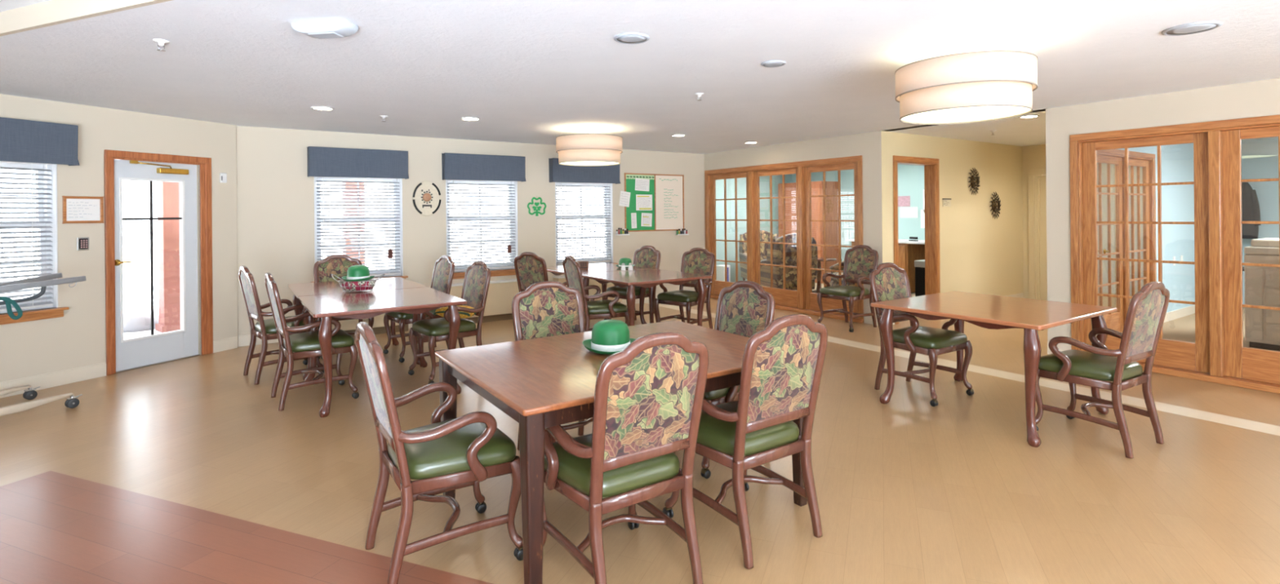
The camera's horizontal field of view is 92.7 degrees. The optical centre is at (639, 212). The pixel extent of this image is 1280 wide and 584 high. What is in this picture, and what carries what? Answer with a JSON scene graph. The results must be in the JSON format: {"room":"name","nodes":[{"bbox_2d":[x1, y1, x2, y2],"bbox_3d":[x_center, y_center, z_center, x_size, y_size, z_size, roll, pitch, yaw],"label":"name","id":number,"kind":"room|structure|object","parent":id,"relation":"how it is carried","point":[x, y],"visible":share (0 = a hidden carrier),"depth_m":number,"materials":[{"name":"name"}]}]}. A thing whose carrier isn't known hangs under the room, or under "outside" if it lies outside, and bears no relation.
{"room":"care facility","nodes":[
{"label":"care facility","id":0,"kind":"room"},
{"bbox_2d":[0,0,48,12],"bbox_3d":[0.906,-1.210,4.648,19.300,0.100,13.300,-1,0,-34],"label":"ceiling","id":1,"kind":"structure","parent":0,"point":[5,5],"depth_m":3.27,"materials":[{"name":"paint"}]},
{"bbox_2d":[0,93,237,382],"bbox_3d":[-5.980,0.216,3.541,0.181,2.632,7.295,-1,0,22],"label":"wall","id":2,"kind":"structure","parent":0,"point":[76,339],"depth_m":5.65,"materials":[{"name":"beige paint"}]},
{"bbox_2d":[0,161,69,324],"bbox_3d":[-5.395,0.223,4.914,0.220,1.398,1.180,-1,0,22],"label":"window","id":3,"kind":"structure","parent":2,"relation":"in","point":[55,312],"depth_m":5.38,"materials":[{"name":"white plastic"}]},
{"bbox_2d":[0,160,53,311],"bbox_3d":[-5.369,0.177,4.904,0.060,1.280,1.020,-1,0,22],"label":"window blind","id":4,"kind":"object","parent":3,"relation":"attached to","point":[44,304],"visible":0.81,"depth_m":5.21,"materials":[{"name":"white plastic"}]},
{"bbox_2d":[0,116,79,165],"bbox_3d":[-5.288,-0.604,4.881,0.135,0.361,1.254,-1,0,22],"label":"window valance","id":5,"kind":"object","parent":2,"relation":"attached to","point":[24,140],"visible":1,"depth_m":5.18,"materials":[{"name":"blue fabric"}]},
{"bbox_2d":[62,195,103,223],"bbox_3d":[-5.075,-0.031,5.567,0.018,0.250,0.306,0,0,22],"label":"framed notice","id":6,"kind":"object","parent":2,"relation":"attached to","point":[76,209],"visible":1,"depth_m":5.56,"materials":[{"name":"paper"}]},
{"bbox_2d":[0,0,170,35],"bbox_3d":[-0.123,-1.091,2.060,11.824,0.119,0.030,-1,0,22],"label":"trim","id":7,"kind":"structure","parent":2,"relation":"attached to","point":[51,12],"depth_m":3.21,"materials":[{"name":"beige paint"}]},
{"bbox_2d":[0,336,237,398],"bbox_3d":[-5.872,1.466,3.524,0.017,0.130,7.235,-1,0,22],"label":"baseboard","id":8,"kind":"structure","parent":2,"relation":"attached to","point":[50,380],"depth_m":5.44,"materials":[{"name":"beige paint"}]},
{"bbox_2d":[114,159,199,373],"bbox_3d":[-4.869,0.502,6.164,0.136,2.041,0.850,-1,0,22],"label":"door","id":9,"kind":"structure","parent":2,"relation":"in","point":[138,352],"depth_m":6.20,"materials":[{"name":"white paint"}]},
{"bbox_2d":[103,149,213,375],"bbox_3d":[-4.901,0.462,6.202,0.170,2.119,0.979,-1,0,22],"label":"trim","id":10,"kind":"structure","parent":2,"relation":"attached to","point":[206,210],"depth_m":6.22,"materials":[{"name":"brown wood"}]},
{"bbox_2d":[235,125,705,346],"bbox_3d":[-1.739,0.238,8.959,7.028,2.514,0.180,-1,0,-34],"label":"wall","id":11,"kind":"structure","parent":0,"point":[275,192],"depth_m":8.00,"materials":[{"name":"beige paint"}]},
{"bbox_2d":[306,146,408,178],"bbox_3d":[-3.491,-0.620,7.598,1.147,0.361,0.135,-1,0,-34],"label":"window valance","id":12,"kind":"object","parent":11,"relation":"attached to","point":[331,162],"visible":1,"depth_m":7.52,"materials":[{"name":"blue fabric"}]},
{"bbox_2d":[310,176,408,282],"bbox_3d":[-3.539,0.207,7.703,1.120,1.398,0.220,-1,0,-34],"label":"window","id":13,"kind":"structure","parent":11,"relation":"in","point":[335,179],"depth_m":7.80,"materials":[{"name":"white plastic"}]},
{"bbox_2d":[316,176,400,275],"bbox_3d":[-3.524,0.161,7.679,0.960,1.280,0.060,-1,0,-34],"label":"window blind","id":14,"kind":"object","parent":13,"relation":"attached to","point":[380,273],"visible":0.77,"depth_m":7.71,"materials":[{"name":"white plastic"}]},
{"bbox_2d":[331,313,409,336],"bbox_3d":[-3.444,1.236,7.574,1.108,0.548,0.210,-1,0,-34],"label":"wall heater","id":15,"kind":"object","parent":11,"relation":"attached to","point":[349,325],"visible":0.02,"depth_m":7.57,"materials":[{"name":"beige metal"}]},
{"bbox_2d":[332,315,384,324],"bbox_3d":[-3.389,1.185,7.491,0.980,0.309,0.009,-1,0,-34],"label":"grille","id":16,"kind":"object","parent":15,"relation":"attached to","point":[380,318],"depth_m":7.49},
{"bbox_2d":[412,181,441,215],"bbox_3d":[-2.828,-0.195,8.100,0.370,0.464,0.034,-1,0,-34],"label":"wall plaque","id":17,"kind":"object","parent":11,"relation":"attached to","point":[426,196],"visible":1,"depth_m":8.09,"materials":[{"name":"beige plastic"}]},
{"bbox_2d":[238,289,695,346],"bbox_3d":[-1.707,1.430,8.856,6.890,0.130,0.014,-1,0,-34],"label":"baseboard","id":18,"kind":"structure","parent":11,"relation":"attached to","point":[243,340],"depth_m":7.04,"materials":[{"name":"beige paint"}]},
{"bbox_2d":[445,179,518,279],"bbox_3d":[-2.223,0.196,8.586,1.130,1.398,0.220,-1,0,-34],"label":"window","id":19,"kind":"structure","parent":11,"relation":"in","point":[504,271],"depth_m":8.68,"materials":[{"name":"white plastic"}]},
{"bbox_2d":[446,179,515,271],"bbox_3d":[-2.208,0.149,8.562,0.970,1.280,0.060,-1,0,-34],"label":"window blind","id":20,"kind":"object","parent":19,"relation":"attached to","point":[453,183],"visible":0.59,"depth_m":8.56,"materials":[{"name":"white plastic"}]},
{"bbox_2d":[447,278,519,323],"bbox_3d":[-2.115,1.224,8.465,1.108,0.548,0.210,-1,0,-34],"label":"wall heater","id":21,"kind":"object","parent":11,"relation":"attached to","point":[501,293],"visible":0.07,"depth_m":8.45,"materials":[{"name":"beige metal"}]},
{"bbox_2d":[441,152,525,182],"bbox_3d":[-2.156,-0.632,8.493,1.162,0.361,0.135,-1,0,-34],"label":"window valance","id":22,"kind":"object","parent":11,"relation":"attached to","point":[469,166],"visible":1,"depth_m":8.41,"materials":[{"name":"blue fabric"}]},
{"bbox_2d":[548,157,620,183],"bbox_3d":[-0.836,-0.643,9.379,1.182,0.361,0.135,-1,0,-34],"label":"window valance","id":23,"kind":"object","parent":11,"relation":"attached to","point":[557,172],"visible":0.64,"depth_m":9.29,"materials":[{"name":"blue fabric"}]},
{"bbox_2d":[555,182,617,265],"bbox_3d":[-0.878,0.184,9.489,1.110,1.398,0.220,-1,0,-34],"label":"window","id":24,"kind":"structure","parent":11,"relation":"in","point":[611,197],"depth_m":9.69,"materials":[{"name":"white plastic"}]},
{"bbox_2d":[555,182,611,264],"bbox_3d":[-0.862,0.138,9.465,0.950,1.280,0.060,-1,0,-34],"label":"window blind","id":25,"kind":"object","parent":24,"relation":"attached to","point":[561,185],"visible":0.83,"depth_m":9.47,"materials":[{"name":"white plastic"}]},
{"bbox_2d":[552,275,622,302],"bbox_3d":[-0.786,1.213,9.356,1.108,0.548,0.210,-1,0,-34],"label":"wall heater","id":26,"kind":"object","parent":11,"relation":"attached to","point":[562,278],"visible":0.08,"depth_m":9.29,"materials":[{"name":"beige metal"}]},
{"bbox_2d":[562,279,613,299],"bbox_3d":[-0.731,1.162,9.274,0.980,0.309,0.009,-1,0,-34],"label":"grille","id":27,"kind":"object","parent":26,"relation":"attached to","point":[592,291],"depth_m":9.31,"materials":[{"name":"beige"}]},
{"bbox_2d":[624,172,684,231],"bbox_3d":[0.255,-0.177,10.174,1.206,0.956,0.022,-1,0,-34],"label":"bulletin board","id":28,"kind":"object","parent":11,"relation":"attached to","point":[667,191],"visible":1,"depth_m":10.23,"materials":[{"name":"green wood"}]},
{"bbox_2d":[635,194,652,210],"bbox_3d":[0.070,-0.176,10.045,0.320,0.260,0.003,-1,0,-34],"label":"paper","id":29,"kind":"object","parent":28,"relation":"attached to","point":[643,202],"visible":1,"depth_m":10.04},
{"bbox_2d":[0,297,1279,583],"bbox_3d":[0.999,1.571,4.635,19.200,0.200,13.200,-1,0,-34],"label":"floor","id":30,"kind":"structure","parent":0,"point":[188,470],"depth_m":3.29,"materials":[{"name":"laminate"}]},
{"bbox_2d":[0,272,85,416],"bbox_3d":[-4.980,0.898,4.349,0.692,1.250,1.386,-1,0,28],"label":"lift","id":31,"kind":"object","parent":30,"relation":"on","point":[43,281],"visible":1,"depth_m":4.60,"materials":[{"name":"grey metal"}]},
{"bbox_2d":[237,265,324,384],"bbox_3d":[-3.364,0.991,5.704,0.613,1.041,0.589,0,0,-44],"label":"dining chair","id":32,"kind":"object","parent":30,"relation":"on","point":[264,330],"visible":0.66,"depth_m":5.52,"materials":[{"name":"brown wood"}]},
{"bbox_2d":[264,272,359,410],"bbox_3d":[-2.686,0.986,4.970,0.613,1.041,0.589,0,0,-38],"label":"dining chair","id":33,"kind":"object","parent":30,"relation":"on","point":[304,344],"visible":0.91,"depth_m":4.84,"materials":[{"name":"brown wood"}]},
{"bbox_2d":[313,254,373,359],"bbox_3d":[-3.266,0.991,6.695,0.589,1.041,0.613,-1,0,-34],"label":"dining chair","id":34,"kind":"object","parent":30,"relation":"on","point":[338,265],"visible":0.18,"depth_m":6.85,"materials":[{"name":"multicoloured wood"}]},
{"bbox_2d":[287,276,426,380],"bbox_3d":[-2.893,1.123,6.223,1.130,0.776,1.200,-1,0,-34],"label":"dining table","id":35,"kind":"object","parent":30,"relation":"on","point":[302,289],"visible":0.34,"depth_m":6.11,"materials":[{"name":"laminate"}]},
{"bbox_2d":[331,272,385,292],"bbox_3d":[-2.637,0.649,5.717,0.488,0.168,0.189,-1,0,-4],"label":"wire basket","id":36,"kind":"object","parent":35,"relation":"on","point":[383,274],"visible":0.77,"depth_m":5.66,"materials":[{"name":"metal"}]},
{"bbox_2d":[341,264,374,280],"bbox_3d":[-2.638,0.556,5.717,0.279,0.138,0.321,-1,0,-4],"label":"hat","id":37,"kind":"object","parent":36,"relation":"in","point":[359,272],"visible":1,"depth_m":5.64,"materials":[{"name":"green plastic"}]},
{"bbox_2d":[340,279,376,290],"bbox_3d":[-2.637,0.673,5.717,0.320,0.087,0.173,-1,0,-4],"label":"folded cloth","id":38,"kind":"object","parent":36,"relation":"in","point":[353,285],"visible":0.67,"depth_m":5.65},
{"bbox_2d":[297,286,466,417],"bbox_3d":[-2.220,1.117,5.218,1.130,0.776,1.200,-1,0,-34],"label":"dining table","id":39,"kind":"object","parent":30,"relation":"on","point":[419,300],"visible":0.75,"depth_m":4.99,"materials":[{"name":"laminate"}]},
{"bbox_2d":[382,254,454,362],"bbox_3d":[-2.346,0.983,6.515,0.613,1.041,0.589,-1,0,-40],"label":"dining chair","id":40,"kind":"object","parent":30,"relation":"on","point":[444,267],"visible":0.54,"depth_m":6.51,"materials":[{"name":"brown wood"}]},
{"bbox_2d":[354,321,523,583],"bbox_3d":[-0.891,0.970,2.672,0.613,1.041,0.589,-1,0,-34],"label":"dining chair","id":41,"kind":"object","parent":30,"relation":"on","point":[468,449],"visible":1,"depth_m":2.52,"materials":[{"name":"brown wood"}]},
{"bbox_2d":[408,260,490,384],"bbox_3d":[-1.747,0.977,5.641,0.613,1.041,0.589,-1,0,-40],"label":"dining chair","id":42,"kind":"object","parent":30,"relation":"on","point":[477,275],"visible":0.68,"depth_m":5.59,"materials":[{"name":"brown wood"}]},
{"bbox_2d":[514,251,566,292],"bbox_3d":[-1.138,0.972,7.360,0.589,1.041,0.613,0,0,34],"label":"dining chair","id":43,"kind":"object","parent":30,"relation":"on","point":[531,268],"visible":0.32,"depth_m":7.15,"materials":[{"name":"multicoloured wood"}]},
{"bbox_2d":[511,280,592,449],"bbox_3d":[-0.448,0.966,3.768,0.589,1.041,0.613,-1,0,-34],"label":"dining chair","id":44,"kind":"object","parent":30,"relation":"on","point":[545,308],"visible":0.3,"depth_m":3.94,"materials":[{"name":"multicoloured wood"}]},
{"bbox_2d":[562,254,628,331],"bbox_3d":[-0.487,0.966,6.620,0.613,1.041,0.589,-1,0,-26],"label":"dining chair","id":45,"kind":"object","parent":30,"relation":"on","point":[602,308],"visible":0.58,"depth_m":6.42,"materials":[{"name":"brown wood"}]},
{"bbox_2d":[546,262,651,324],"bbox_3d":[-0.626,1.103,8.003,1.130,0.776,1.165,-1,0,-34],"label":"dining table","id":46,"kind":"object","parent":30,"relation":"on","point":[597,267],"visible":0.18,"depth_m":7.84,"materials":[{"name":"laminate"}]},
{"bbox_2d":[435,320,807,583],"bbox_3d":[-0.091,1.096,3.130,1.570,0.770,1.170,-1,0,-34],"label":"dining table","id":47,"kind":"object","parent":30,"relation":"on","point":[541,383],"visible":0.63,"depth_m":2.74,"materials":[{"name":"brown wood"}]},
{"bbox_2d":[582,319,635,354],"bbox_3d":[-0.153,0.633,3.181,0.294,0.145,0.338,-1,0,-4],"label":"hat","id":48,"kind":"object","parent":47,"relation":"on","point":[609,336],"visible":0.91,"depth_m":3.09,"materials":[{"name":"green plastic"}]},
{"bbox_2d":[542,331,708,583],"bbox_3d":[-0.085,0.963,2.491,0.589,1.041,0.613,-1,0,-34],"label":"dining chair","id":49,"kind":"object","parent":30,"relation":"on","point":[649,393],"visible":0.88,"depth_m":2.31,"materials":[{"name":"brown wood"}]},
{"bbox_2d":[603,244,660,322],"bbox_3d":[-0.091,0.963,8.126,0.613,1.041,0.589,0,0,-44],"label":"dining chair","id":50,"kind":"object","parent":30,"relation":"on","point":[647,256],"visible":0.38,"depth_m":8.16,"materials":[{"name":"brown wood"}]},
{"bbox_2d":[582,268,711,326],"bbox_3d":[0.029,1.098,7.027,1.130,0.776,1.165,-1,0,-34],"label":"dining table","id":51,"kind":"object","parent":30,"relation":"on","point":[650,278],"visible":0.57,"depth_m":6.84,"materials":[{"name":"laminate"}]},
{"bbox_2d":[653,247,715,328],"bbox_3d":[0.563,0.957,7.508,0.589,1.041,0.613,0,0,41],"label":"dining chair","id":52,"kind":"object","parent":30,"relation":"on","point":[700,260],"visible":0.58,"depth_m":7.52,"materials":[{"name":"brown wood"}]},
{"bbox_2d":[700,280,774,478],"bbox_3d":[0.459,0.958,3.770,0.613,1.041,0.589,-1,0,-34],"label":"dining chair","id":53,"kind":"object","parent":30,"relation":"on","point":[744,308],"visible":0.35,"depth_m":3.84,"materials":[{"name":"fabric"}]},
{"bbox_2d":[662,314,827,568],"bbox_3d":[0.496,0.958,2.863,0.589,1.041,0.613,-1,0,-34],"label":"dining chair","id":54,"kind":"object","parent":30,"relation":"on","point":[783,362],"visible":0.9,"depth_m":2.67,"materials":[{"name":"brown wood"}]},
{"bbox_2d":[817,244,878,332],"bbox_3d":[2.680,0.939,7.837,0.613,1.041,0.589,-1,0,-34],"label":"dining chair","id":55,"kind":"object","parent":30,"relation":"on","point":[860,260],"visible":0.9,"depth_m":7.85,"materials":[{"name":"brown wood"}]},
{"bbox_2d":[869,262,973,406],"bbox_3d":[2.275,0.942,4.987,0.589,1.041,0.613,0,0,-33],"label":"dining chair","id":56,"kind":"object","parent":30,"relation":"on","point":[888,282],"visible":0.87,"depth_m":4.89,"materials":[{"name":"brown wood"}]},
{"bbox_2d":[871,290,1117,447],"bbox_3d":[2.612,1.075,4.557,1.200,0.776,1.200,-1,0,-34],"label":"dining table","id":57,"kind":"object","parent":30,"relation":"on","point":[988,311],"visible":0.85,"depth_m":4.38,"materials":[{"name":"brown laminate"}]},
{"bbox_2d":[1035,281,1169,458],"bbox_3d":[2.972,0.936,3.946,0.589,1.041,0.613,0,0,-31],"label":"dining chair","id":58,"kind":"object","parent":30,"relation":"on","point":[1098,366],"visible":0.9,"depth_m":3.81,"materials":[{"name":"brown wood"}]},
{"bbox_2d":[0,0,1279,154],"bbox_3d":[2.529,-1.106,5.737,15.392,0.100,13.100,-1,0,-34],"label":"ceiling","id":59,"kind":"structure","parent":0,"point":[531,71],"depth_m":4.14,"materials":[{"name":"paint"}]},
{"bbox_2d":[291,19,358,38],"bbox_3d":[-1.696,-0.986,3.287,0.319,0.066,0.120,-1,0,8],"label":"emergency light","id":60,"kind":"object","parent":59,"relation":"attached to","point":[333,28],"visible":1,"depth_m":3.24,"materials":[{"name":"white plastic"}]},
{"bbox_2d":[555,128,622,166],"bbox_3d":[-0.616,-0.814,7.442,0.807,0.427,0.807,-1,0,-34],"label":"ceiling lamp","id":61,"kind":"object","parent":59,"relation":"hanging from","point":[588,149],"visible":1,"depth_m":7.12,"materials":[{"name":"fabric"}]},
{"bbox_2d":[560,160,618,164],"bbox_3d":[-0.614,-0.614,7.442,0.738,0.001,0.738,-1,0,-34],"label":"diffuser","id":62,"kind":"object","parent":61,"relation":"attached to","point":[584,162],"depth_m":7.49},
{"bbox_2d":[613,32,649,44],"bbox_3d":[-0.050,-1.027,3.597,0.210,0.011,0.210,-1,0,-34],"label":"ceiling speaker","id":63,"kind":"object","parent":59,"relation":"attached to","point":[625,37],"visible":1,"depth_m":3.57,"materials":[{"name":"white plastic"}]},
{"bbox_2d":[617,35,646,43],"bbox_3d":[-0.050,-1.024,3.597,0.176,0.004,0.176,-1,0,-34],"label":"grille","id":64,"kind":"object","parent":63,"relation":"attached to","point":[620,38],"depth_m":3.59,"materials":[{"name":"white plastic"}]},
{"bbox_2d":[894,47,1037,124],"bbox_3d":[2.079,-0.838,3.928,0.807,0.427,0.807,-1,0,-34],"label":"ceiling lamp","id":65,"kind":"object","parent":59,"relation":"hanging from","point":[963,86],"visible":1,"depth_m":3.63,"materials":[{"name":"fabric"}]},
{"bbox_2d":[901,106,1030,122],"bbox_3d":[2.080,-0.637,3.928,0.738,0.001,0.738,-1,0,-34],"label":"diffuser","id":66,"kind":"object","parent":65,"relation":"attached to","point":[979,113],"depth_m":3.94,"materials":[{"name":"plastic"}]},
{"bbox_2d":[1161,20,1222,35],"bbox_3d":[3.160,-1.055,3.498,0.260,0.011,0.260,-1,0,-34],"label":"ceiling speaker","id":67,"kind":"object","parent":59,"relation":"attached to","point":[1202,26],"visible":1,"depth_m":3.48,"materials":[{"name":"white plastic"}]},
{"bbox_2d":[1166,23,1217,35],"bbox_3d":[3.160,-1.052,3.498,0.218,0.004,0.218,-1,0,-34],"label":"grille","id":68,"kind":"object","parent":67,"relation":"attached to","point":[1186,28],"depth_m":3.49,"materials":[{"name":"white plastic"}]},
{"bbox_2d":[715,164,924,282],"bbox_3d":[3.303,0.194,11.082,3.670,2.514,4.870,-1,0,-34],"label":"wall","id":69,"kind":"structure","parent":0,"point":[910,177],"depth_m":12.71,"materials":[{"name":"teal paint"}]},
{"bbox_2d":[899,206,917,217],"bbox_3d":[5.057,-0.014,11.483,0.002,0.200,0.360,-1,0,-34],"label":"paper","id":70,"kind":"object","parent":69,"relation":"attached to","point":[909,211],"visible":1,"depth_m":11.48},
{"bbox_2d":[880,130,1023,295],"bbox_3d":[4.733,0.182,8.977,3.940,2.514,0.070,-1,0,-34],"label":"wall","id":71,"kind":"structure","parent":0,"point":[980,252],"depth_m":9.07,"materials":[{"name":"yellow paint"}]},
{"bbox_2d":[893,155,940,324],"bbox_3d":[3.716,0.345,8.329,1.055,2.204,0.172,-1,0,-34],"label":"trim","id":72,"kind":"structure","parent":71,"relation":"attached to","point":[931,177],"depth_m":8.53,"materials":[{"name":"brown wood"}]},
{"bbox_2d":[704,77,1279,344],"bbox_3d":[4.390,0.126,6.056,0.120,2.632,11.570,-1,0,-34],"label":"wall","id":73,"kind":"structure","parent":0,"point":[1260,98],"depth_m":6.15,"materials":[{"name":"beige paint"}]},
{"bbox_2d":[710,171,749,294],"bbox_3d":[1.534,0.372,10.298,0.040,2.079,1.000,-1,0,-34],"label":"door","id":74,"kind":"structure","parent":73,"relation":"in","point":[717,285],"depth_m":10.40,"materials":[{"name":"brown wood"}]},
{"bbox_2d":[754,167,799,307],"bbox_3d":[2.125,0.367,9.418,0.040,2.079,0.960,-1,0,-34],"label":"door","id":75,"kind":"structure","parent":73,"relation":"in","point":[784,296],"depth_m":9.43,"materials":[{"name":"brown wood"}]},
{"bbox_2d":[704,155,863,323],"bbox_3d":[2.092,0.351,9.445,0.186,2.220,3.222,-1,0,-34],"label":"trim","id":76,"kind":"structure","parent":73,"relation":"attached to","point":[801,165],"depth_m":8.96,"materials":[{"name":"brown wood"}]},
{"bbox_2d":[804,162,857,315],"bbox_3d":[2.697,0.362,8.565,0.040,2.079,0.955,-1,0,-34],"label":"door","id":77,"kind":"structure","parent":73,"relation":"in","point":[811,298],"depth_m":8.66,"materials":[{"name":"brown wood"}]},
{"bbox_2d":[863,315,1071,354],"bbox_3d":[5.212,1.369,4.728,0.017,0.130,8.060,-1,0,-34],"label":"baseboard","id":78,"kind":"structure","parent":73,"relation":"attached to","point":[867,319],"depth_m":6.24,"materials":[{"name":"beige paint"}]},
{"bbox_2d":[1082,132,1209,373],"bbox_3d":[4.666,0.345,5.656,0.040,2.079,0.950,-1,0,-34],"label":"door","id":79,"kind":"structure","parent":73,"relation":"in","point":[1191,356],"depth_m":5.54,"materials":[{"name":"brown wood"}]},
{"bbox_2d":[1069,114,1279,393],"bbox_3d":[4.916,0.327,5.234,0.186,2.220,2.102,-1,0,-34],"label":"trim","id":80,"kind":"structure","parent":73,"relation":"attached to","point":[1216,375],"depth_m":5.20,"materials":[{"name":"brown wood"}]},
{"bbox_2d":[1222,125,1279,384],"bbox_3d":[5.230,0.340,4.816,0.040,2.079,0.920,-1,0,-34],"label":"door","id":81,"kind":"structure","parent":73,"relation":"in","point":[1240,362],"depth_m":5.11,"materials":[{"name":"brown wood"}]},
{"bbox_2d":[733,281,1278,351],"bbox_3d":[6.430,1.421,8.277,5.720,0.006,12.600,-1,0,-34],"label":"floor","id":82,"kind":"structure","parent":0,"point":[1183,328],"depth_m":7.44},
{"bbox_2d":[738,230,778,279],"bbox_3d":[2.413,0.898,12.055,0.789,1.110,0.790,-1,0,-4],"label":"chair","id":83,"kind":"object","parent":82,"relation":"on","point":[765,236],"visible":0.39,"depth_m":12.28,"materials":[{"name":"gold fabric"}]},
{"bbox_2d":[760,233,817,289],"bbox_3d":[2.522,0.897,10.508,0.789,1.110,0.790,-1,0,-14],"label":"chair","id":84,"kind":"object","parent":82,"relation":"on","point":[790,249],"visible":0.62,"depth_m":10.12,"materials":[{"name":"multicoloured fabric"}]},
{"bbox_2d":[777,181,838,283],"bbox_3d":[3.598,0.393,13.127,0.585,2.100,1.200,-1,0,-34],"label":"tall cabinet","id":85,"kind":"object","parent":82,"relation":"on","point":[831,187],"visible":0.4,"depth_m":12.67,"materials":[{"name":"brown wood"}]},
{"bbox_2d":[829,260,854,286],"bbox_3d":[3.542,0.888,9.760,0.790,1.110,0.789,-1,0,-4],"label":"chair","id":86,"kind":"object","parent":82,"relation":"on","point":[834,281],"visible":0.09,"depth_m":9.95,"materials":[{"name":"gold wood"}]},
{"bbox_2d":[831,271,847,284],"bbox_3d":[3.463,1.034,9.755,0.630,0.140,0.520,0,0,-4],"label":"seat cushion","id":87,"kind":"object","parent":86,"relation":"on","point":[835,280],"depth_m":9.83,"materials":[{"name":"fabric"}]},
{"bbox_2d":[848,239,924,292],"bbox_3d":[4.933,0.957,11.069,0.670,0.920,2.200,-1,0,-34],"label":"cabinet","id":88,"kind":"object","parent":82,"relation":"on","point":[908,251],"depth_m":10.90,"materials":[{"name":"brown wood"}]},
{"bbox_2d":[848,239,924,244],"bbox_3d":[4.929,0.517,11.069,0.670,0.040,2.200,-1,0,-34],"label":"countertop","id":89,"kind":"structure","parent":88,"relation":"on","point":[900,241],"depth_m":10.81,"materials":[{"name":"white plastic"}]},
{"bbox_2d":[914,259,924,296],"bbox_3d":[4.487,1.085,9.481,0.356,0.700,0.296,-1,0,-34],"label":"trash bin","id":90,"kind":"object","parent":82,"relation":"on","point":[919,264],"visible":0.26,"depth_m":9.43,"materials":[{"name":"black plastic"}]},
{"bbox_2d":[1242,237,1279,351],"bbox_3d":[6.789,0.845,6.415,0.750,1.140,1.000,-1,0,-34],"label":"photocopier","id":91,"kind":"object","parent":82,"relation":"on","point":[1262,326],"visible":0.84,"depth_m":6.36,"materials":[{"name":"beige plastic"}]},
{"bbox_2d":[1022,144,1143,307],"bbox_3d":[6.820,0.164,9.188,0.120,2.514,1.905,-1,0,-34],"label":"wall","id":92,"kind":"structure","parent":0,"point":[1033,157],"depth_m":9.76,"materials":[{"name":"yellow paint"}]},
{"bbox_2d":[1027,164,1115,306],"bbox_3d":[6.644,0.361,9.415,0.122,2.119,1.160,-1,0,-34],"label":"trim","id":93,"kind":"structure","parent":92,"relation":"attached to","point":[1032,174],"depth_m":9.78,"materials":[{"name":"yellow paint"}]},
{"bbox_2d":[1039,173,1106,306],"bbox_3d":[6.662,0.407,9.426,0.040,2.010,0.930,-1,0,-34],"label":"door","id":94,"kind":"structure","parent":92,"relation":"in","point":[1042,180],"depth_m":9.71,"materials":[{"name":"yellow paint"}]},
{"bbox_2d":[1115,142,1195,312],"bbox_3d":[6.727,0.164,7.906,5.822,2.514,0.040,-1,0,-34],"label":"wall","id":95,"kind":"structure","parent":0,"point":[1177,160],"depth_m":8.22,"materials":[{"name":"blue paint"}]},
{"bbox_2d":[1097,154,1123,332],"bbox_3d":[5.334,0.378,6.962,0.950,2.070,0.088,-1,0,-34],"label":"door","id":96,"kind":"structure","parent":95,"relation":"in","point":[1114,321],"depth_m":7.06,"materials":[{"name":"brown wood"}]},
{"bbox_2d":[1097,148,1156,327],"bbox_3d":[5.682,0.345,7.214,1.990,2.169,0.104,-1,0,-34],"label":"trim","id":97,"kind":"structure","parent":95,"relation":"attached to","point":[1114,153],"depth_m":7.69,"materials":[{"name":"brown wood"}]},
{"bbox_2d":[1128,158,1150,296],"bbox_3d":[6.096,0.372,7.504,0.800,2.070,0.036,-1,0,-34],"label":"door","id":98,"kind":"structure","parent":95,"relation":"in","point":[1132,162],"depth_m":7.56,"materials":[{"name":"brown wood"}]},
{"bbox_2d":[1164,304,1195,322],"bbox_3d":[7.820,1.352,8.600,3.050,0.120,0.014,-1,0,-34],"label":"baseboard","id":99,"kind":"structure","parent":95,"relation":"attached to","point":[1185,311],"depth_m":8.23,"materials":[{"name":"beige paint"}]},
{"bbox_2d":[1241,137,1279,304],"bbox_3d":[8.382,0.150,5.440,5.820,2.514,5.900,-1,0,-34],"label":"wall","id":100,"kind":"structure","parent":0,"point":[1260,157],"depth_m":9.10,"materials":[{"name":"blue paint"}]},
{"label":"outside","id":101,"kind":"structure","parent":0,"visible":0},
{"bbox_2d":[0,226,604,336],"bbox_3d":[-5.556,1.619,8.305,80.000,0.060,100.000,-1,0,-34],"label":"ground","id":102,"kind":"structure","parent":101,"point":[138,300],"depth_m":20.24,"materials":[{"name":"white"}]},
{"bbox_2d":[123,308,158,332],"bbox_3d":[-6.900,1.460,8.368,0.528,0.280,0.378,-1,0,-34],"label":"planter","id":103,"kind":"object","parent":102,"relation":"on","point":[140,319],"visible":0.76,"depth_m":8.26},
{"bbox_2d":[155,181,180,332],"bbox_3d":[-6.396,0.096,8.353,0.330,3.000,0.330,-1,0,39],"label":"porch post","id":104,"kind":"object","parent":102,"relation":"on","point":[168,193],"visible":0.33,"depth_m":8.23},
{"bbox_2d":[0,219,604,301],"bbox_3d":[-7.518,0.881,13.014,16.200,1.250,0.060,-1,0,-34],"label":"fence","id":105,"kind":"object","parent":102,"relation":"on","point":[133,288],"visible":0.18,"depth_m":11.77,"materials":[{"name":"white"}]},
{"bbox_2d":[342,182,364,263],"bbox_3d":[-4.896,0.083,10.442,0.360,3.000,0.360,-1,0,-34],"label":"porch post","id":106,"kind":"object","parent":102,"relation":"on","point":[344,183],"visible":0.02,"depth_m":10.32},
{"bbox_2d":[320,182,572,258],"bbox_3d":[-9.374,-1.178,25.629,12.800,5.600,5.600,-1,0,-34],"label":"neighbouring house","id":107,"kind":"structure","parent":102,"relation":"on","point":[329,183],"depth_m":24.02,"materials":[{"name":"white"}]},
{"bbox_3d":[9.170,-0.460,9.235,0.077,0.080,0.040,-1,0,-34],"label":"hook","id":108,"kind":"object","parent":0,"visible":0},
{"bbox_2d":[1241,182,1261,238],"bbox_3d":[9.088,-0.039,9.178,0.222,0.840,0.357,-1,0,-34],"label":"coat","id":109,"kind":"object","parent":108,"relation":"hanging from","point":[1251,211],"visible":0.59,"depth_m":9.07,"materials":[{"name":"fabric"}]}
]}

